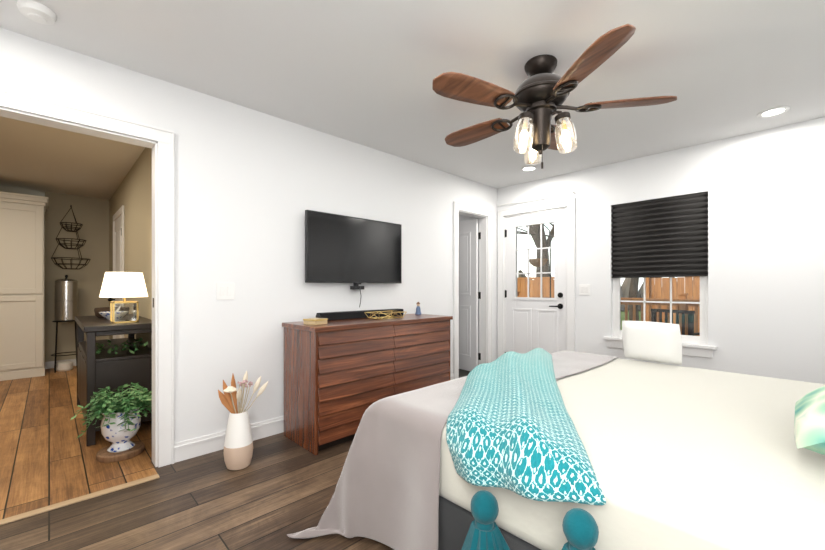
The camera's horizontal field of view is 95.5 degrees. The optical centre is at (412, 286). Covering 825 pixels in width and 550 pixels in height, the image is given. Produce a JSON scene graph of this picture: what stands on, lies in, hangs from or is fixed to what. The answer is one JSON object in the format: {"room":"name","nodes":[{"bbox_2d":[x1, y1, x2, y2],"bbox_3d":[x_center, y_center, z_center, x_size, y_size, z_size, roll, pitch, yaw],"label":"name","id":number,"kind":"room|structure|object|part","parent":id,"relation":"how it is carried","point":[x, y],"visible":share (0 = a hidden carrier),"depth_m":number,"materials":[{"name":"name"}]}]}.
{"room":"bedroom","nodes":[
{"label":"bedroom","id":0,"kind":"room"},
{"bbox_2d":[45,192,108,361],"bbox_3d":[-5.979,-0.090,4.769,3.250,2.440,0.720,0,0,-44],"label":"wall","id":1,"kind":"structure","parent":0,"point":[91,215],"depth_m":5.37,"materials":[{"name":"beige paint"}]},
{"bbox_2d":[45,359,75,368],"bbox_3d":[-3.317,1.073,3.861,0.690,0.115,4.290,0,0,-44],"label":"baseboard","id":2,"kind":"structure","parent":1,"relation":"attached to","point":[49,364],"depth_m":5.20,"materials":[{"name":"white paint"}]},
{"bbox_2d":[51,205,90,269],"bbox_3d":[-4.715,-0.698,5.182,0.412,0.913,0.445,0,0,-44],"label":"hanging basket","id":3,"kind":"object","parent":1,"relation":"hanging from","point":[71,245],"visible":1,"depth_m":5.13,"materials":[{"name":"brown metal"}]},
{"bbox_2d":[109,147,151,348],"bbox_3d":[-3.288,-0.090,4.299,0.279,2.440,4.900,0,0,-44],"label":"wall","id":4,"kind":"structure","parent":0,"point":[132,194],"depth_m":3.80,"materials":[{"name":"beige paint"}]},
{"bbox_2d":[108,205,123,338],"bbox_3d":[-3.828,0.075,4.821,0.085,2.110,0.960,0,0,-44],"label":"door","id":5,"kind":"structure","parent":4,"relation":"in","point":[118,240],"depth_m":4.80,"materials":[{"name":"white paint"}]},
{"bbox_2d":[0,366,470,549],"bbox_3d":[-1.764,1.159,3.034,7.130,0.063,8.840,0,0,-44],"label":"floor","id":6,"kind":"structure","parent":0,"point":[276,491],"depth_m":2.08,"materials":[{"name":"brown wood"}]},
{"bbox_2d":[0,191,48,380],"bbox_3d":[-5.179,-0.005,4.622,0.995,2.270,0.595,0,0,-44],"label":"pantry cabinet","id":7,"kind":"object","parent":6,"relation":"on","point":[22,285],"visible":1,"depth_m":4.63,"materials":[{"name":"white wood"}]},
{"bbox_2d":[51,275,77,372],"bbox_3d":[-4.710,0.482,5.105,0.314,1.296,0.319,0,0,-44],"label":"stand","id":8,"kind":"object","parent":6,"relation":"on","point":[66,299],"visible":0.88,"depth_m":5.02,"materials":[{"name":"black metal"}]},
{"bbox_2d":[55,361,72,371],"bbox_3d":[-4.712,1.071,5.078,0.170,0.118,0.170,0,0,-44],"label":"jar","id":9,"kind":"object","parent":8,"relation":"on","point":[65,365],"depth_m":5.02,"materials":[{"name":"white ceramic"}]},
{"bbox_3d":[-4.712,0.791,5.106,0.314,0.678,0.314,0,0,-44],"label":"frame","id":10,"kind":"part","parent":8,"relation":"part of","materials":[{"name":"black metal"}]},
{"bbox_2d":[0,474,159,525],"bbox_3d":[-1.859,1.125,1.897,0.970,0.009,0.050,0,0,-44],"label":"trim","id":11,"kind":"structure","parent":6,"relation":"on","point":[67,502],"depth_m":1.97,"materials":[{"name":"beige wood"}]},
{"bbox_2d":[71,382,151,462],"bbox_3d":[-1.968,0.901,2.526,0.500,0.458,0.484,0,0,-44],"label":"potted plant","id":12,"kind":"object","parent":6,"relation":"on","point":[120,423],"visible":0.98,"depth_m":2.45,"materials":[{"name":"green plant"}]},
{"bbox_3d":[-1.966,0.974,2.531,0.260,0.312,0.260,0,0,-44],"label":"pot","id":13,"kind":"part","parent":12,"relation":"part of","materials":[{"name":"white ceramic"}]},
{"bbox_2d":[75,314,151,445],"bbox_3d":[-2.602,0.705,3.265,0.457,0.850,1.330,0,0,-44],"label":"console table","id":14,"kind":"object","parent":6,"relation":"on","point":[113,364],"visible":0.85,"depth_m":2.84,"materials":[{"name":"black wood"}]},
{"bbox_2d":[94,307,129,317],"bbox_3d":[-2.779,0.234,3.471,0.260,0.090,0.260,0,0,-44],"label":"basket","id":15,"kind":"object","parent":14,"relation":"on","point":[100,309],"visible":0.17,"depth_m":3.36,"materials":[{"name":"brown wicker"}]},
{"bbox_2d":[98,303,127,319],"bbox_3d":[-2.570,0.205,3.226,0.204,0.148,0.206,0,0,-44],"label":"bowl","id":16,"kind":"object","parent":14,"relation":"on","point":[105,315],"visible":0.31,"depth_m":3.19,"materials":[{"name":"ceramic"}]},
{"bbox_2d":[85,337,148,358],"bbox_3d":[-2.364,0.478,3.007,0.383,0.098,0.557,0,0,-44],"label":"greenery","id":17,"kind":"object","parent":14,"relation":"on","point":[141,351],"depth_m":2.90,"materials":[{"name":"green plant"}]},
{"bbox_2d":[99,272,147,323],"bbox_3d":[-2.291,0.082,2.982,0.310,0.395,0.310,0,0,-44],"label":"table lamp","id":18,"kind":"object","parent":14,"relation":"on","point":[124,285],"visible":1,"depth_m":2.89,"materials":[{"name":"white fabric"}]},
{"bbox_3d":[-2.291,-0.018,2.982,0.310,0.195,0.310,0,0,-44],"label":"lamp shade","id":19,"kind":"part","parent":18,"relation":"part of","materials":[{"name":"white fabric"}]},
{"bbox_2d":[218,371,267,469],"bbox_3d":[-1.049,0.828,2.376,0.308,0.603,0.232,0,0,-44],"label":"vase","id":20,"kind":"object","parent":6,"relation":"on","point":[238,448],"visible":1,"depth_m":2.32,"materials":[{"name":"beige ceramic"}]},
{"bbox_2d":[282,313,452,454],"bbox_3d":[-0.309,0.700,3.164,1.424,0.860,0.497,0,0,-44],"label":"dresser","id":21,"kind":"object","parent":6,"relation":"on","point":[341,377],"visible":0.71,"depth_m":2.75,"materials":[{"name":"brown wood"}]},
{"bbox_2d":[303,318,327,324],"bbox_3d":[-0.704,0.249,2.724,0.126,0.040,0.126,0,0,34],"label":"box","id":22,"kind":"object","parent":21,"relation":"on","point":[313,321],"visible":1,"depth_m":2.68,"materials":[{"name":"beige"}]},
{"bbox_2d":[316,309,403,320],"bbox_3d":[-0.428,0.238,3.287,0.910,0.062,0.085,0,0,-44],"label":"soundbar","id":23,"kind":"object","parent":21,"relation":"on","point":[342,315],"visible":0.67,"depth_m":3.17,"materials":[{"name":"black plastic"}]},
{"bbox_2d":[364,311,406,319],"bbox_3d":[-0.229,0.242,3.226,0.316,0.054,0.196,0,0,-44],"label":"tray","id":24,"kind":"object","parent":21,"relation":"on","point":[388,317],"visible":1,"depth_m":3.21,"materials":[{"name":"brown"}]},
{"bbox_2d":[415,302,420,314],"bbox_3d":[0.057,0.207,3.670,0.064,0.125,0.064,0,0,-44],"label":"decorative figurine","id":25,"kind":"object","parent":21,"relation":"on","point":[418,310],"visible":1,"depth_m":3.65,"materials":[{"name":"blue ceramic"}]},
{"bbox_2d":[287,321,824,549],"bbox_3d":[1.149,0.490,1.679,2.459,1.280,2.381,0,0,-44],"label":"bed","id":26,"kind":"object","parent":6,"relation":"on","point":[538,449],"visible":1,"depth_m":1.29,"materials":[{"name":"grey fabric"}]},
{"bbox_2d":[287,350,619,549],"bbox_3d":[0.564,0.811,2.283,2.466,0.623,0.712,0,0,-44],"label":"blanket","id":27,"kind":"object","parent":26,"relation":"on","point":[394,489],"depth_m":1.59,"materials":[{"name":"grey fabric"}]},
{"bbox_2d":[0,27,496,442],"bbox_3d":[-0.677,-0.090,3.335,5.150,2.440,0.120,0,0,-44],"label":"wall","id":28,"kind":"structure","parent":0,"point":[251,186],"depth_m":2.75,"materials":[{"name":"white paint"}]},
{"bbox_2d":[0,88,173,467],"bbox_3d":[-2.006,0.068,2.048,1.178,2.123,0.166,0,0,-44],"label":"trim","id":29,"kind":"structure","parent":28,"relation":"attached to","point":[162,146],"depth_m":2.35,"materials":[{"name":"white paint"}]},
{"bbox_2d":[216,283,234,299],"bbox_3d":[-1.310,0.030,2.630,0.118,0.118,0.011,0,0,-44],"label":"switch plate","id":30,"kind":"object","parent":28,"relation":"attached to","point":[225,291],"visible":1,"depth_m":2.63,"materials":[{"name":"white plastic"}]},
{"bbox_2d":[174,374,453,462],"bbox_3d":[-0.526,1.069,3.385,2.805,0.122,0.018,0,0,-44],"label":"baseboard","id":31,"kind":"structure","parent":28,"relation":"attached to","point":[196,447],"depth_m":2.56,"materials":[{"name":"white paint"}]},
{"bbox_2d":[305,210,401,306],"bbox_3d":[-0.499,-0.215,3.361,1.020,0.800,0.090,0,0,-44],"label":"wall-mounted tv","id":32,"kind":"object","parent":28,"relation":"attached to","point":[356,251],"visible":1,"depth_m":3.28,"materials":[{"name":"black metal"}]},
{"bbox_2d":[459,219,480,370],"bbox_3d":[0.660,0.114,5.093,0.121,2.008,0.605,0,0,-44],"label":"door","id":33,"kind":"structure","parent":28,"relation":"in","point":[468,295],"depth_m":5.00,"materials":[{"name":"white paint"}]},
{"bbox_3d":[0.879,0.120,4.913,0.016,1.670,0.042,0,0,-44],"label":"door inner hinges","id":34,"kind":"part","parent":33,"relation":"part of","materials":[{"name":"white wood"}]},
{"bbox_2d":[453,201,491,378],"bbox_3d":[0.714,0.068,4.667,0.768,2.123,0.142,0,0,-44],"label":"trim","id":35,"kind":"structure","parent":28,"relation":"attached to","point":[485,221],"depth_m":4.83,"materials":[{"name":"white paint"}]},
{"bbox_2d":[0,0,824,199],"bbox_3d":[-1.763,-1.360,3.034,7.130,0.100,8.840,0,0,-44],"label":"ceiling","id":36,"kind":"structure","parent":0,"point":[364,72],"depth_m":2.23,"materials":[{"name":"white paint"}]},
{"bbox_2d":[16,0,56,24],"bbox_3d":[-1.773,-1.288,1.772,0.136,0.044,0.136,0,0,-44],"label":"smoke detector","id":37,"kind":"object","parent":36,"relation":"attached to","point":[36,12],"visible":1,"depth_m":1.75,"materials":[{"name":"white plastic"}]},
{"bbox_2d":[521,166,536,170],"bbox_3d":[1.284,-1.304,4.135,0.180,0.010,0.180,0,0,-44],"label":"recessed light","id":38,"kind":"object","parent":36,"relation":"in","point":[529,168],"visible":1,"depth_m":4.13,"materials":[{"name":"white plastic"}]},
{"bbox_2d":[432,24,676,168],"bbox_3d":[0.707,-0.993,2.244,1.374,0.635,1.317,0,0,-44],"label":"fan","id":39,"kind":"object","parent":36,"relation":"hanging from","point":[540,95],"visible":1,"depth_m":2.10,"materials":[{"name":"walnut"},{"name":"oil rubbed bronze"},{"name":"clear glass"}]},
{"bbox_3d":[0.752,-1.044,2.199,0.316,0.533,0.316,0,0,-44],"label":"motor","id":40,"kind":"part","parent":39,"relation":"part of","materials":[{"name":"brown metal"}]},
{"bbox_2d":[757,106,789,117],"bbox_3d":[2.692,-1.304,2.798,0.180,0.010,0.180,0,0,-44],"label":"recessed light","id":41,"kind":"object","parent":36,"relation":"in","point":[773,111],"visible":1,"depth_m":2.79,"materials":[{"name":"white plastic"}]},
{"bbox_2d":[459,117,824,383],"bbox_3d":[1.804,-0.090,4.389,0.120,2.440,5.820,0,0,-44],"label":"wall","id":42,"kind":"structure","parent":0,"point":[765,189],"depth_m":3.24,"materials":[{"name":"white paint"}]},
{"bbox_2d":[506,209,565,353],"bbox_3d":[1.513,0.106,4.635,0.052,2.024,0.794,0,0,-44],"label":"door","id":43,"kind":"structure","parent":42,"relation":"in","point":[532,323],"depth_m":4.59,"materials":[{"name":"white paint"}]},
{"bbox_2d":[497,191,574,206],"bbox_3d":[1.482,-1.075,4.606,0.041,0.028,1.020,0,0,-44],"label":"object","id":44,"kind":"object","parent":42,"relation":"attached to","point":[573,192],"visible":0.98,"depth_m":4.54,"materials":[{"name":"white plastic"}]},
{"bbox_2d":[498,197,574,357],"bbox_3d":[1.531,0.058,4.653,0.142,2.143,1.008,0,0,-44],"label":"trim","id":45,"kind":"structure","parent":42,"relation":"attached to","point":[568,204],"depth_m":4.47,"materials":[{"name":"white paint"}]},
{"bbox_2d":[579,284,589,294],"bbox_3d":[1.917,0.030,4.178,0.011,0.118,0.118,0,0,-44],"label":"switch plate","id":46,"kind":"object","parent":42,"relation":"attached to","point":[584,289],"visible":1,"depth_m":4.18,"materials":[{"name":"white plastic"}]},
{"bbox_2d":[611,191,707,277],"bbox_3d":[2.410,-0.480,3.709,0.034,0.775,0.812,0,0,-44],"label":"window shade","id":47,"kind":"object","parent":42,"relation":"attached to","point":[661,237],"visible":0.94,"depth_m":3.67,"materials":[{"name":"black fabric"}]},
{"bbox_2d":[604,276,716,357],"bbox_3d":[2.423,-0.115,3.721,0.160,1.510,0.940,0,0,-44],"label":"window unit","id":48,"kind":"structure","parent":42,"relation":"in","point":[702,338],"depth_m":3.59,"materials":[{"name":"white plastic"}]},
{"label":"outside","id":49,"kind":"structure","parent":0,"visible":0},
{"bbox_2d":[621,310,640,329],"bbox_3d":[24.765,1.715,27.907,65.590,0.070,80.000,0,0,-44],"label":"lawn","id":50,"kind":"structure","parent":49,"point":[622,314],"depth_m":21.36,"materials":[{"name":"green plant"}]},
{"bbox_2d":[526,225,542,276],"bbox_3d":[5.437,-3.005,17.475,2.729,9.386,4.910,0,0,-39],"label":"tree","id":51,"kind":"object","parent":50,"relation":"on","point":[537,241],"depth_m":16.56,"materials":[{"name":"grey plant"}]},
{"bbox_2d":[517,223,553,237],"bbox_3d":[4.630,-1.091,11.496,3.325,5.558,2.996,0,0,-44],"label":"tree","id":52,"kind":"object","parent":50,"relation":"on","point":[526,232],"depth_m":11.11,"materials":[{"name":"grey plant"}]},
{"bbox_2d":[538,224,553,276],"bbox_3d":[5.263,-2.375,13.222,4.312,8.136,3.834,0,0,-44],"label":"tree","id":53,"kind":"object","parent":50,"relation":"on","point":[547,268],"depth_m":13.05,"materials":[{"name":"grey plant"}]},
{"bbox_2d":[518,270,674,310],"bbox_3d":[19.851,0.105,22.473,6.233,4.787,79.262,0,0,-44],"label":"treeline","id":54,"kind":"object","parent":50,"relation":"on","point":[626,287],"depth_m":26.46,"materials":[{"name":"grey"}]},
{"bbox_2d":[517,276,699,335],"bbox_3d":[6.075,0.255,9.760,1.690,2.850,14.050,0,0,-44],"label":"fence","id":55,"kind":"object","parent":50,"relation":"on","point":[681,281],"depth_m":8.88,"materials":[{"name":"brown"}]},
{"bbox_2d":[628,278,638,320],"bbox_3d":[8.584,-1.876,11.942,4.789,7.151,3.589,0,0,-44],"label":"tree","id":56,"kind":"object","parent":50,"relation":"on","point":[634,286],"depth_m":12.51,"materials":[{"name":"grey plant"}]},
{"bbox_3d":[3.350,1.450,5.065,3.040,0.520,9.000,0,0,-44],"label":"deck floor","id":57,"kind":"structure","parent":50,"relation":"on","visible":0},
{"bbox_2d":[529,224,550,297],"bbox_3d":[2.256,0.044,6.511,0.622,2.292,0.320,0,0,-44],"label":"hanging planter","id":58,"kind":"object","parent":57,"relation":"on","point":[544,261],"depth_m":6.39,"materials":[{"name":"brown"}]},
{"bbox_2d":[517,292,699,335],"bbox_3d":[4.355,0.645,6.039,0.140,1.090,9.120,0,0,-44],"label":"deck railing","id":59,"kind":"object","parent":57,"relation":"on","point":[679,305],"depth_m":6.17,"materials":[{"name":"wood"}]},
{"bbox_2d":[651,309,699,335],"bbox_3d":[3.538,0.740,4.899,0.520,0.900,0.520,0,0,-24],"label":"patio chair","id":60,"kind":"object","parent":57,"relation":"on","point":[690,319],"depth_m":4.67,"materials":[{"name":"grey metal"}]}
]}

